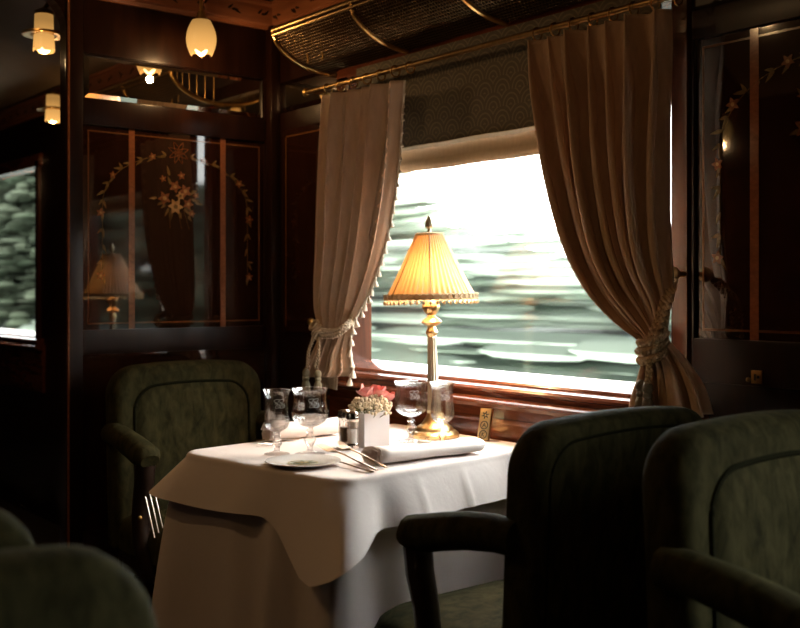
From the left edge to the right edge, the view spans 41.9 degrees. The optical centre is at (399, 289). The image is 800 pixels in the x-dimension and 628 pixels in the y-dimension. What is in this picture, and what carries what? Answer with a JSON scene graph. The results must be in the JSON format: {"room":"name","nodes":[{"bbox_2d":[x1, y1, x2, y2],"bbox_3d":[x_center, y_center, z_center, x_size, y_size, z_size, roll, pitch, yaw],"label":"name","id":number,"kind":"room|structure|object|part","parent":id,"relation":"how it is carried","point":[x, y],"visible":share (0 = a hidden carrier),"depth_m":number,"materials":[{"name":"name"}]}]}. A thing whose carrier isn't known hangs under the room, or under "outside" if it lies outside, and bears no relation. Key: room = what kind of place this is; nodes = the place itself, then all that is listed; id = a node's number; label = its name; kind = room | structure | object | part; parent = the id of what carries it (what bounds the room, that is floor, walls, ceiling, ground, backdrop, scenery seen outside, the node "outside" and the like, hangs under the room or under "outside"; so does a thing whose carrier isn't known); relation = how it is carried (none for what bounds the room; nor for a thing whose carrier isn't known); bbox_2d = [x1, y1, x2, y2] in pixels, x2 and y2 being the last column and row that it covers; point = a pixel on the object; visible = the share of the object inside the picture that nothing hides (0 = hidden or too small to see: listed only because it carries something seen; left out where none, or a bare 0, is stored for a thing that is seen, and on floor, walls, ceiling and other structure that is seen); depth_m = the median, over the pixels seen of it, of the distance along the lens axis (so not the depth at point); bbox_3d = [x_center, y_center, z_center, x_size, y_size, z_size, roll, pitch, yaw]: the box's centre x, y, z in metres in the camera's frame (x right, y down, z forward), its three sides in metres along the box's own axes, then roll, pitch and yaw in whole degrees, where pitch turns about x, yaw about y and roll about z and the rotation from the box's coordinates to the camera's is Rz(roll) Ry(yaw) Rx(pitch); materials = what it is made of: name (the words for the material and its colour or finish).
{"room":"train carriage","nodes":[
{"label":"train carriage","id":0,"kind":"room"},
{"bbox_2d":[0,499,59,545],"bbox_3d":[-1.248,1.150,2.333,2.880,0.060,9.600,0,0,-39],"label":"floor","id":1,"kind":"structure","parent":0,"point":[43,532],"depth_m":4.95,"materials":[{"name":"carpet"}]},
{"bbox_2d":[0,508,35,549],"bbox_3d":[-0.722,0.670,1.171,0.560,0.906,0.506,0,0,-39],"label":"dining chair","id":2,"kind":"object","parent":1,"relation":"on","point":[13,534],"visible":0.34,"depth_m":1.11,"materials":[{"name":"green fabric"}]},
{"bbox_2d":[0,544,156,627],"bbox_3d":[-0.286,0.670,0.643,0.560,0.906,0.506,0,0,-39],"label":"dining chair","id":3,"kind":"object","parent":1,"relation":"on","point":[61,585],"visible":1,"depth_m":0.88,"materials":[{"name":"green fabric"}]},
{"bbox_2d":[101,360,294,583],"bbox_3d":[-0.494,0.664,2.895,0.560,0.917,0.506,0,0,-39],"label":"dining chair","id":4,"kind":"object","parent":1,"relation":"on","point":[157,413],"visible":0.56,"depth_m":2.94,"materials":[{"name":"green fabric"}]},
{"bbox_3d":[-0.767,0.920,2.907,0.048,0.404,0.089,0,0,-39],"label":"leg","id":5,"kind":"part","parent":4,"relation":"part of","materials":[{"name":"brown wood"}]},
{"bbox_3d":[-0.473,0.737,2.868,0.460,0.046,0.418,0,0,-39],"label":"seat rail","id":6,"kind":"part","parent":4,"relation":"part of","materials":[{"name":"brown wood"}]},
{"bbox_3d":[-0.470,0.656,2.864,0.480,0.118,0.428,0,0,-39],"label":"seat","id":7,"kind":"part","parent":4,"relation":"part of","materials":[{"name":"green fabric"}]},
{"bbox_3d":[-0.632,0.574,2.643,0.005,0.097,0.056,0,0,-39],"label":"rod","id":8,"kind":"part","parent":4,"relation":"part of","materials":[{"name":"silver metal"}]},
{"bbox_3d":[-0.616,0.562,2.624,0.005,0.090,0.051,0,0,-39],"label":"rod","id":9,"kind":"part","parent":4,"relation":"part of","materials":[{"name":"silver metal"}]},
{"bbox_3d":[-0.601,0.549,2.605,0.005,0.082,0.047,0,0,-39],"label":"rod","id":10,"kind":"part","parent":4,"relation":"part of","materials":[{"name":"silver metal"}]},
{"bbox_3d":[-0.618,0.463,3.049,0.480,0.514,0.107,0,0,-39],"label":"backrest","id":11,"kind":"part","parent":4,"relation":"part of","materials":[{"name":"green fabric"}]},
{"bbox_2d":[374,406,702,627],"bbox_3d":[0.244,0.664,1.974,0.560,0.917,0.506,0,0,-39],"label":"dining chair","id":12,"kind":"object","parent":1,"relation":"on","point":[570,536],"visible":0.81,"depth_m":1.73,"materials":[{"name":"green fabric"}]},
{"bbox_3d":[0.220,0.656,2.005,0.480,0.118,0.428,0,0,-39],"label":"seat","id":13,"kind":"part","parent":12,"relation":"part of","materials":[{"name":"green fabric"}]},
{"bbox_3d":[0.368,0.463,1.820,0.480,0.514,0.107,0,0,-39],"label":"backrest","id":14,"kind":"part","parent":12,"relation":"part of","materials":[{"name":"green fabric"}]},
{"bbox_2d":[642,409,799,627],"bbox_3d":[0.675,0.656,1.442,0.560,0.933,0.506,0,0,-39],"label":"dining chair","id":15,"kind":"object","parent":1,"relation":"on","point":[721,495],"visible":1,"depth_m":1.46,"materials":[{"name":"green fabric"}]},
{"bbox_2d":[0,0,274,110],"bbox_3d":[-1.280,-1.145,2.308,2.900,0.450,9.600,0,0,-39],"label":"ceiling","id":16,"kind":"structure","parent":0,"point":[26,74],"depth_m":4.79,"materials":[{"name":"polished wood"}]},
{"bbox_2d":[44,0,270,603],"bbox_3d":[-0.994,-0.100,3.029,1.450,2.440,0.054,0,0,-39],"label":"wall","id":17,"kind":"structure","parent":0,"point":[163,146],"depth_m":3.19,"materials":[{"name":"brown wood"}]},
{"bbox_2d":[21,3,59,53],"bbox_3d":[-1.057,-0.797,3.149,0.132,0.158,0.213,0,0,-39],"label":"lamp","id":18,"kind":"object","parent":17,"relation":"attached to","point":[43,34],"visible":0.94,"depth_m":3.16,"materials":[{"name":"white glass"}]},
{"bbox_3d":[-1.082,-0.749,3.180,0.064,0.050,0.064,0,0,-39],"label":"glass","id":19,"kind":"part","parent":18,"relation":"part of","materials":[{"name":"white glass"}]},
{"bbox_3d":[-1.082,-0.744,3.180,0.048,0.053,0.048,0,0,-39],"label":"bulb","id":20,"kind":"part","parent":18,"relation":"part of","materials":[{"name":"white glass"}]},
{"bbox_3d":[-0.691,-0.185,3.256,0.617,0.604,0.004,0,0,-39],"label":"marquetry panel","id":21,"kind":"part","parent":17,"relation":"part of","materials":[{"name":"brown wood"}]},
{"bbox_3d":[-0.691,0.595,3.256,0.617,0.810,0.004,0,0,-39],"label":"panel","id":22,"kind":"part","parent":17,"relation":"part of","materials":[{"name":"brown wood"}]},
{"bbox_3d":[-0.689,0.153,3.254,0.617,0.073,0.014,0,0,-39],"label":"rail","id":23,"kind":"part","parent":17,"relation":"part of","materials":[{"name":"brown wood"}]},
{"bbox_3d":[-0.689,-0.524,3.254,0.617,0.075,0.014,0,0,-39],"label":"rail","id":24,"kind":"part","parent":17,"relation":"part of","materials":[{"name":"brown wood"}]},
{"bbox_3d":[-0.689,-0.787,3.254,0.617,0.185,0.014,0,0,-39],"label":"rail","id":25,"kind":"part","parent":17,"relation":"part of","materials":[{"name":"brown wood"}]},
{"bbox_2d":[101,0,272,29],"bbox_3d":[-0.961,-0.898,3.004,1.430,0.087,0.034,0,0,-39],"label":"ceiling","id":26,"kind":"structure","parent":17,"relation":"attached to","point":[257,14],"depth_m":3.32,"materials":[{"name":"brown wood"}]},
{"bbox_2d":[186,0,215,57],"bbox_3d":[-0.620,-0.809,3.144,0.086,0.228,0.185,0,0,-39],"label":"lamp","id":27,"kind":"object","parent":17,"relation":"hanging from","point":[201,35],"visible":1,"depth_m":3.08,"materials":[{"name":"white glass"}]},
{"bbox_3d":[-0.590,-0.748,3.106,0.086,0.104,0.089,0,0,-39],"label":"lamp shade","id":28,"kind":"part","parent":27,"relation":"part of","materials":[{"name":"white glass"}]},
{"bbox_3d":[-0.633,-0.872,3.159,0.011,0.100,0.146,0,0,-39],"label":"arm","id":29,"kind":"part","parent":27,"relation":"part of","materials":[{"name":"gold metal"}]},
{"bbox_3d":[-0.590,-0.719,3.106,0.040,0.048,0.040,0,0,-39],"label":"bulb","id":30,"kind":"part","parent":27,"relation":"part of","materials":[{"name":"white glass"}]},
{"bbox_2d":[0,0,799,525],"bbox_3d":[-0.172,0.060,3.200,0.115,2.120,9.600,0,0,-39],"label":"wall","id":31,"kind":"structure","parent":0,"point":[746,53],"depth_m":2.17,"materials":[{"name":"brown wood"}]},
{"bbox_2d":[0,153,45,392],"bbox_3d":[-2.114,-0.085,5.590,0.125,1.170,1.260,0,0,-39],"label":"window","id":32,"kind":"structure","parent":31,"relation":"attached to","point":[22,352],"depth_m":5.23,"materials":[{"name":"brown wood"}]},
{"bbox_3d":[-2.103,0.233,5.598,0.076,0.046,1.060,0,0,-39],"label":"rail","id":33,"kind":"part","parent":32,"relation":"part of","materials":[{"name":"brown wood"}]},
{"bbox_3d":[-2.100,-0.640,5.601,0.088,0.060,1.180,0,0,-39],"label":"head rail","id":34,"kind":"part","parent":32,"relation":"part of","materials":[{"name":"red wood"}]},
{"bbox_3d":[-2.116,0.251,5.588,0.090,0.030,1.220,0,0,-39],"label":"sill","id":35,"kind":"part","parent":32,"relation":"part of","materials":[{"name":"brown wood"}]},
{"bbox_3d":[-2.138,0.280,5.571,0.065,0.028,1.260,0,0,-39],"label":"sill moulding","id":36,"kind":"part","parent":32,"relation":"part of","materials":[{"name":"brown wood"}]},
{"bbox_3d":[-2.127,0.396,5.580,0.016,0.208,1.260,0,0,-39],"label":"apron panel","id":37,"kind":"part","parent":32,"relation":"part of","materials":[{"name":"red wood"}]},
{"bbox_2d":[36,89,59,122],"bbox_3d":[-1.406,-0.783,4.469,0.287,0.158,0.132,0,0,-39],"label":"lamp","id":38,"kind":"object","parent":31,"relation":"attached to","point":[52,108],"visible":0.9,"depth_m":4.40,"materials":[{"name":"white glass"}]},
{"bbox_3d":[-1.466,-0.735,4.420,0.064,0.050,0.064,0,0,-39],"label":"glass","id":39,"kind":"part","parent":38,"relation":"part of","materials":[{"name":"white"}]},
{"bbox_3d":[-0.298,-0.193,3.316,0.006,0.655,0.260,0,0,-39],"label":"panel","id":40,"kind":"part","parent":31,"relation":"part of","materials":[{"name":"brown wood"}]},
{"bbox_2d":[271,0,584,76],"bbox_3d":[0.355,-0.713,2.332,0.215,0.120,2.088,0,0,-39],"label":"luggage rack","id":41,"kind":"object","parent":31,"relation":"attached to","point":[342,6],"visible":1,"depth_m":2.79,"materials":[{"name":"gold metal"}]},
{"bbox_2d":[281,33,311,65],"bbox_3d":[-0.305,-0.713,3.131,0.170,0.103,0.003,0,0,-39],"label":"grille","id":42,"kind":"object","parent":41,"relation":"attached to","point":[286,52],"depth_m":3.11,"materials":[{"name":"gold metal"}]},
{"bbox_3d":[0.280,-0.765,2.266,0.016,0.016,2.080,0,0,-39],"label":"rail","id":43,"kind":"part","parent":41,"relation":"part of","materials":[{"name":"gold metal"}]},
{"bbox_3d":[0.277,-0.749,2.264,0.008,0.008,2.080,0,0,-39],"label":"rail","id":44,"kind":"part","parent":41,"relation":"part of","materials":[{"name":"gold metal"}]},
{"bbox_2d":[302,0,669,96],"bbox_3d":[0.386,-0.602,2.402,0.083,0.026,2.098,0,0,-39],"label":"curtain rod","id":45,"kind":"object","parent":31,"relation":"attached to","point":[306,92],"visible":0.96,"depth_m":2.55,"materials":[{"name":"gold metal"}]},
{"bbox_2d":[305,61,414,389],"bbox_3d":[-0.138,-0.161,2.970,0.081,0.904,0.486,0,0,-39],"label":"curtain","id":46,"kind":"object","parent":45,"relation":"hanging from","point":[361,133],"visible":0.87,"depth_m":2.95,"materials":[{"name":"beige fabric"}]},
{"bbox_2d":[301,316,353,395],"bbox_3d":[-0.234,0.190,3.067,0.124,0.234,0.337,0,0,-20],"label":"tieback","id":47,"kind":"object","parent":46,"relation":"attached to","point":[318,333],"visible":1,"depth_m":2.99,"materials":[{"name":"fabric"}]},
{"bbox_2d":[527,0,712,417],"bbox_3d":[0.447,-0.166,2.229,0.099,0.894,0.492,0,0,-39],"label":"curtain","id":48,"kind":"object","parent":45,"relation":"hanging from","point":[601,95],"visible":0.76,"depth_m":2.19,"materials":[{"name":"brown fabric"}]},
{"bbox_2d":[357,0,661,172],"bbox_3d":[0.213,-0.486,2.649,0.015,0.327,1.090,0,0,-39],"label":"roller blind","id":49,"kind":"object","parent":31,"relation":"attached to","point":[476,106],"visible":0.45,"depth_m":2.68,"materials":[{"name":"brown fabric"}]},
{"bbox_2d":[321,0,707,442],"bbox_3d":[0.229,-0.085,2.678,0.125,1.170,1.359,0,0,-39],"label":"window","id":50,"kind":"structure","parent":31,"relation":"attached to","point":[518,401],"depth_m":2.53,"materials":[{"name":"brown wood"}]},
{"bbox_3d":[0.217,0.396,2.668,0.016,0.208,1.359,0,0,-39],"label":"apron panel","id":51,"kind":"part","parent":50,"relation":"part of","materials":[{"name":"red wood"}]},
{"bbox_3d":[0.240,0.233,2.687,0.076,0.046,1.159,0,0,-39],"label":"rail","id":52,"kind":"part","parent":50,"relation":"part of","materials":[{"name":"brown wood"}]},
{"bbox_3d":[0.243,-0.640,2.689,0.088,0.060,1.279,0,0,-39],"label":"head rail","id":53,"kind":"part","parent":50,"relation":"part of","materials":[{"name":"red wood"}]},
{"bbox_3d":[0.206,0.280,2.659,0.065,0.028,1.359,0,0,-39],"label":"sill moulding","id":54,"kind":"part","parent":50,"relation":"part of","materials":[{"name":"brown wood"}]},
{"bbox_3d":[0.227,0.251,2.676,0.090,0.030,1.319,0,0,-39],"label":"sill","id":55,"kind":"part","parent":50,"relation":"part of","materials":[{"name":"brown wood"}]},
{"bbox_2d":[634,266,686,406],"bbox_3d":[0.531,0.106,2.152,0.094,0.312,0.165,0,0,33],"label":"tieback","id":56,"kind":"object","parent":31,"relation":"attached to","point":[656,341],"visible":0.91,"depth_m":2.09,"materials":[{"name":"fabric"}]},
{"bbox_3d":[0.561,-0.033,2.158,0.033,0.033,0.033,0,0,-39],"label":"knob","id":57,"kind":"part","parent":56,"relation":"part of","materials":[{"name":"metal"}]},
{"bbox_3d":[0.589,-0.033,2.180,0.052,0.012,0.012,0,0,-39],"label":"knob stem","id":58,"kind":"part","parent":56,"relation":"part of","materials":[{"name":"gold metal"}]},
{"bbox_3d":[0.798,0.145,1.950,0.013,0.090,0.587,0,0,-39],"label":"rail","id":59,"kind":"part","parent":31,"relation":"part of","materials":[{"name":"brown wood"}]},
{"bbox_3d":[0.798,-0.550,1.950,0.013,0.060,0.587,0,0,-39],"label":"rail","id":60,"kind":"part","parent":31,"relation":"part of","materials":[{"name":"brown wood"}]},
{"bbox_3d":[0.803,-0.210,1.953,0.004,0.620,0.587,0,0,-39],"label":"marquetry panel","id":61,"kind":"part","parent":31,"relation":"part of","materials":[{"name":"brown wood"}]},
{"bbox_2d":[746,370,761,383],"bbox_3d":[0.700,0.171,2.063,0.019,0.026,0.034,0,0,-39],"label":"latch","id":62,"kind":"object","parent":31,"relation":"attached to","point":[756,375],"visible":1,"depth_m":2.06,"materials":[{"name":"brown metal"}]},
{"bbox_3d":[0.706,0.171,2.061,0.012,0.026,0.024,0,0,-39],"label":"latch plate","id":63,"kind":"part","parent":62,"relation":"part of","materials":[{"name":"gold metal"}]},
{"label":"outside","id":64,"kind":"structure","parent":0,"visible":0},
{"bbox_2d":[0,225,670,345],"bbox_3d":[13.410,-1.563,33.258,57.400,7.682,115.000,0,0,-39],"label":"embankment","id":65,"kind":"object","parent":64,"point":[374,309],"visible":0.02,"depth_m":21.93,"materials":[{"name":"green plant"}]},
{"bbox_2d":[0,172,34,328],"bbox_3d":[-15.167,-1.574,37.194,5.794,5.227,23.938,0,0,-39],"label":"trees","id":66,"kind":"object","parent":65,"relation":"on","point":[17,194],"visible":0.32,"depth_m":27.78,"materials":[{"name":"green plant"}]},
{"bbox_2d":[19,320,670,381],"bbox_3d":[-1.367,0.878,16.049,3.652,0.798,22.270,0,0,-39],"label":"window view","id":67,"kind":"object","parent":65,"relation":"on","point":[593,356],"visible":0.2,"depth_m":11.64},
{"bbox_2d":[371,172,670,330],"bbox_3d":[-0.631,-1.538,21.921,4.453,4.416,22.930,0,0,-39],"label":"foliage","id":68,"kind":"object","parent":65,"relation":"on","point":[530,288],"visible":0.2,"depth_m":18.28,"materials":[{"name":"green plant"}]},
{"bbox_3d":[-0.084,0.748,2.469,0.695,0.744,0.588,0,0,-39],"label":"dining table","id":69,"kind":"object","parent":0,"visible":0,"materials":[{"name":"white linen cloth"}]},
{"bbox_2d":[152,498,506,627],"bbox_3d":[-0.115,0.723,2.405,0.796,0.701,0.709,0,0,-39],"label":"tablecloth","id":70,"kind":"object","parent":69,"relation":"on","point":[215,569],"visible":0.33,"depth_m":2.22,"materials":[{"name":"white fabric"}]},
{"bbox_2d":[149,424,515,586],"bbox_3d":[-0.095,0.463,2.408,0.781,0.188,0.759,0,0,-39],"label":"tablecloth","id":71,"kind":"object","parent":70,"relation":"on","point":[326,519],"visible":0.67,"depth_m":2.17,"materials":[{"name":"white fabric"}]},
{"bbox_2d":[257,438,286,444],"bbox_3d":[-0.288,0.364,2.543,0.026,0.007,0.178,0,0,25],"label":"fork","id":72,"kind":"object","parent":71,"relation":"on","point":[274,441],"visible":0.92,"depth_m":2.50,"materials":[{"name":"silver metal"}]},
{"bbox_2d":[256,438,298,440],"bbox_3d":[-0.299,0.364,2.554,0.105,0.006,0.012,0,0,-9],"label":"table knife","id":73,"kind":"object","parent":71,"relation":"on","point":[287,438],"visible":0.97,"depth_m":2.55,"materials":[{"name":"silver metal"}]},
{"bbox_2d":[261,417,344,440],"bbox_3d":[-0.241,0.343,2.617,0.229,0.049,0.060,0,0,-41],"label":"folded napkin","id":74,"kind":"object","parent":71,"relation":"on","point":[271,430],"visible":0.98,"depth_m":2.58,"materials":[{"name":"white fabric"}]},
{"bbox_2d":[265,454,340,467],"bbox_3d":[-0.205,0.364,2.212,0.160,0.010,0.160,0,0,-39],"label":"plate","id":75,"kind":"object","parent":71,"relation":"on","point":[291,460],"visible":1,"depth_m":2.23,"materials":[{"name":"white ceramic"}]},
{"bbox_2d":[338,409,349,447],"bbox_3d":[-0.131,0.324,2.459,0.032,0.088,0.032,0,0,-39],"label":"pepper shaker","id":76,"kind":"object","parent":71,"relation":"on","point":[342,413],"visible":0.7,"depth_m":2.45,"materials":[{"name":"silver metal"}]},
{"bbox_2d":[317,443,377,470],"bbox_3d":[-0.108,0.346,2.168,0.160,0.042,0.026,0,0,40],"label":"fork","id":77,"kind":"object","parent":71,"relation":"on","point":[325,449],"visible":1,"depth_m":2.17,"materials":[{"name":"silver metal"}]},
{"bbox_3d":[-0.088,0.351,2.153,0.113,0.006,0.012,16,10,39],"label":"handle","id":78,"kind":"part","parent":77,"relation":"part of","materials":[{"name":"silver metal"}]},
{"bbox_2d":[346,411,359,449],"bbox_3d":[-0.110,0.324,2.428,0.032,0.088,0.032,0,0,-39],"label":"salt shaker","id":79,"kind":"object","parent":71,"relation":"on","point":[351,416],"visible":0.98,"depth_m":2.42,"materials":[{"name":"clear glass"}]},
{"bbox_2d":[338,461,373,472],"bbox_3d":[-0.115,0.364,2.192,0.014,0.006,0.208,0,0,-35],"label":"table knife","id":80,"kind":"object","parent":71,"relation":"on","point":[351,465],"visible":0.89,"depth_m":2.14,"materials":[{"name":"silver metal"}]},
{"bbox_2d":[332,440,386,467],"bbox_3d":[-0.083,0.345,2.197,0.141,0.043,0.026,0,0,39],"label":"fork","id":81,"kind":"object","parent":71,"relation":"on","point":[339,446],"visible":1,"depth_m":2.20,"materials":[{"name":"silver metal"}]},
{"bbox_3d":[-0.066,0.351,2.184,0.100,0.006,0.012,19,12,38],"label":"handle","id":82,"kind":"part","parent":81,"relation":"part of","materials":[{"name":"silver metal"}]},
{"bbox_2d":[348,384,394,447],"bbox_3d":[-0.067,0.295,2.477,0.127,0.148,0.089,0,0,-39],"label":"flower vase","id":83,"kind":"object","parent":71,"relation":"on","point":[372,427],"visible":0.97,"depth_m":2.46,"materials":[{"name":"white ceramic"}]},
{"bbox_2d":[361,437,484,464],"bbox_3d":[0.054,0.349,2.301,0.303,0.037,0.080,0,0,-38],"label":"folded napkin","id":84,"kind":"object","parent":71,"relation":"on","point":[396,453],"visible":0.99,"depth_m":2.26,"materials":[{"name":"white fabric"}]},
{"bbox_2d":[417,440,436,443],"bbox_3d":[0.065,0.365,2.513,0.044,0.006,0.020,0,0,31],"label":"table knife","id":85,"kind":"object","parent":71,"relation":"on","point":[418,441],"visible":0.66,"depth_m":2.51,"materials":[{"name":"silver metal"}]},
{"bbox_2d":[383,216,478,439],"bbox_3d":[0.079,0.090,2.628,0.242,0.554,0.242,-1,0,-39],"label":"table lamp","id":86,"kind":"object","parent":71,"relation":"on","point":[430,272],"visible":1,"depth_m":2.58,"materials":[{"name":"metal"}]},
{"bbox_3d":[0.076,-0.059,2.628,0.233,0.163,0.233,-1,0,-39],"label":"lamp shade","id":87,"kind":"part","parent":86,"relation":"part of","materials":[{"name":"fabric"}]},
{"bbox_3d":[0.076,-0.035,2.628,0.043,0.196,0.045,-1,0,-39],"label":"knob","id":88,"kind":"part","parent":86,"relation":"part of","materials":[{"name":"metal"}]},
{"bbox_2d":[477,408,492,440],"bbox_3d":[0.209,0.331,2.574,0.030,0.078,0.033,0,0,29],"label":"plate","id":89,"kind":"object","parent":71,"relation":"on","point":[485,421],"visible":0.97,"depth_m":2.57,"materials":[{"name":"metal"}]}
]}

